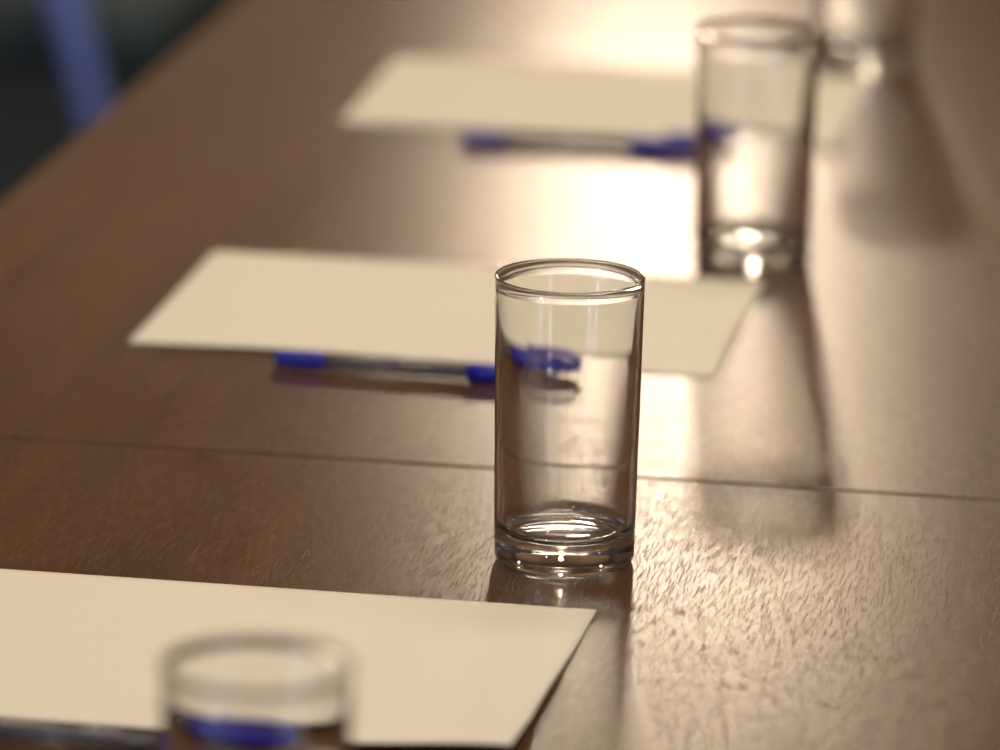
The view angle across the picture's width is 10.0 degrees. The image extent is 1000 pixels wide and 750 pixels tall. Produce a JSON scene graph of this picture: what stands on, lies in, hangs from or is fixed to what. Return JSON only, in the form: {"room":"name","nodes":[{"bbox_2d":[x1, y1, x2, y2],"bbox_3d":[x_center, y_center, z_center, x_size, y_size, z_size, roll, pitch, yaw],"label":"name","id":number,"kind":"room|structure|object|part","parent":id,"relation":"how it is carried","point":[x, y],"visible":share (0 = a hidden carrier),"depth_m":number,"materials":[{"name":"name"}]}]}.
{"room":"conference room","nodes":[
{"label":"conference room","id":0,"kind":"room"},
{"bbox_2d":[0,23,208,202],"bbox_3d":[0.285,0.804,2.893,6.000,0.100,9.800,1,15,0],"label":"floor","id":1,"kind":"structure","parent":0,"point":[40,116],"depth_m":6.94,"materials":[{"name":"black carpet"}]},
{"bbox_2d":[0,0,235,129],"bbox_3d":[-0.568,-0.414,5.433,0.608,0.956,0.610,3,15,9],"label":"chair","id":2,"kind":"object","parent":1,"relation":"on","point":[86,40],"visible":0.36,"depth_m":5.18,"materials":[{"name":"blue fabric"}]},
{"bbox_3d":[-0.428,-0.343,5.134,0.166,0.371,0.035,3,15,9],"label":"arm post","id":3,"kind":"part","parent":2,"relation":"part of","materials":[{"name":"blue paint"}]},
{"bbox_3d":[-0.349,-0.068,5.218,0.065,0.403,0.028,-7,17,-29],"label":"leg","id":4,"kind":"part","parent":2,"relation":"part of","materials":[{"name":"blue plastic"}]},
{"bbox_3d":[-0.505,-0.370,5.434,0.480,0.070,0.480,3,15,9],"label":"seat","id":5,"kind":"part","parent":2,"relation":"part of","materials":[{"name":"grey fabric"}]},
{"bbox_3d":[-0.264,-0.192,5.702,0.028,0.403,0.065,-11,19,-39],"label":"leg","id":6,"kind":"part","parent":2,"relation":"part of","materials":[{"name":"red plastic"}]},
{"bbox_2d":[0,0,999,749],"bbox_3d":[0.431,0.230,3.444,1.350,0.740,5.050,3,15,9],"label":"conference table","id":7,"kind":"object","parent":1,"relation":"on","point":[815,563],"visible":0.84,"depth_m":2.79,"materials":[{"name":"brown wood"}]},
{"bbox_2d":[0,718,161,749],"bbox_3d":[-0.152,0.140,2.248,0.157,0.014,0.010,4,15,13],"label":"ballpoint pen","id":8,"kind":"object","parent":7,"relation":"on","point":[9,728],"visible":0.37,"depth_m":2.25,"materials":[{"name":"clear plastic"}]},
{"bbox_2d":[160,634,353,749],"bbox_3d":[-0.083,0.159,1.954,0.066,0.128,0.066,-12,19,-40],"label":"drinking glass","id":9,"kind":"object","parent":7,"relation":"on","point":[236,691],"visible":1,"depth_m":1.93,"materials":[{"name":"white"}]},
{"bbox_2d":[0,569,596,745],"bbox_3d":[-0.123,0.113,2.366,0.297,0.007,0.210,4,15,10],"label":"paper sheet","id":10,"kind":"object","parent":7,"relation":"on","point":[75,648],"visible":0.77,"depth_m":2.38,"materials":[{"name":"beige paper"}]},
{"bbox_2d":[274,350,494,382],"bbox_3d":[-0.035,-0.005,2.818,0.157,0.014,0.009,4,15,12],"label":"ballpoint pen","id":11,"kind":"object","parent":7,"relation":"on","point":[476,372],"visible":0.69,"depth_m":2.82,"materials":[{"name":"blue plastic"}]},
{"bbox_2d":[127,251,763,376],"bbox_3d":[-0.024,-0.034,2.950,0.297,0.002,0.205,3,15,9],"label":"paper sheet","id":12,"kind":"object","parent":7,"relation":"on","point":[385,308],"visible":0.74,"depth_m":2.95,"materials":[{"name":"beige paper"}]},
{"bbox_2d":[494,258,645,576],"bbox_3d":[0.029,0.019,2.502,0.066,0.128,0.066,-13,20,-42],"label":"drinking glass","id":13,"kind":"object","parent":7,"relation":"on","point":[569,331],"visible":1,"depth_m":2.48,"materials":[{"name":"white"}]},
{"bbox_2d":[462,131,695,154],"bbox_3d":[0.056,-0.137,3.332,0.157,0.014,0.009,3,15,6],"label":"ballpoint pen","id":14,"kind":"object","parent":7,"relation":"on","point":[651,145],"visible":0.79,"depth_m":3.33,"materials":[{"name":"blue plastic"}]},
{"bbox_2d":[338,56,867,146],"bbox_3d":[0.066,-0.167,3.471,0.297,0.002,0.210,3,15,8],"label":"paper sheet","id":15,"kind":"object","parent":7,"relation":"on","point":[629,101],"visible":0.8,"depth_m":3.47,"materials":[{"name":"beige paper"}]},
{"bbox_2d":[694,16,819,274],"bbox_3d":[0.136,-0.122,3.051,0.066,0.128,0.066,-12,19,-40],"label":"drinking glass","id":16,"kind":"object","parent":7,"relation":"on","point":[757,76],"visible":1,"depth_m":3.03,"materials":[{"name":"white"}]},
{"bbox_2d":[816,0,916,75],"bbox_3d":[0.229,-0.255,3.570,0.066,0.128,0.066,-2,15,-12],"label":"drinking glass","id":17,"kind":"object","parent":7,"relation":"on","point":[858,37],"visible":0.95,"depth_m":3.56,"materials":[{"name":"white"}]}
]}

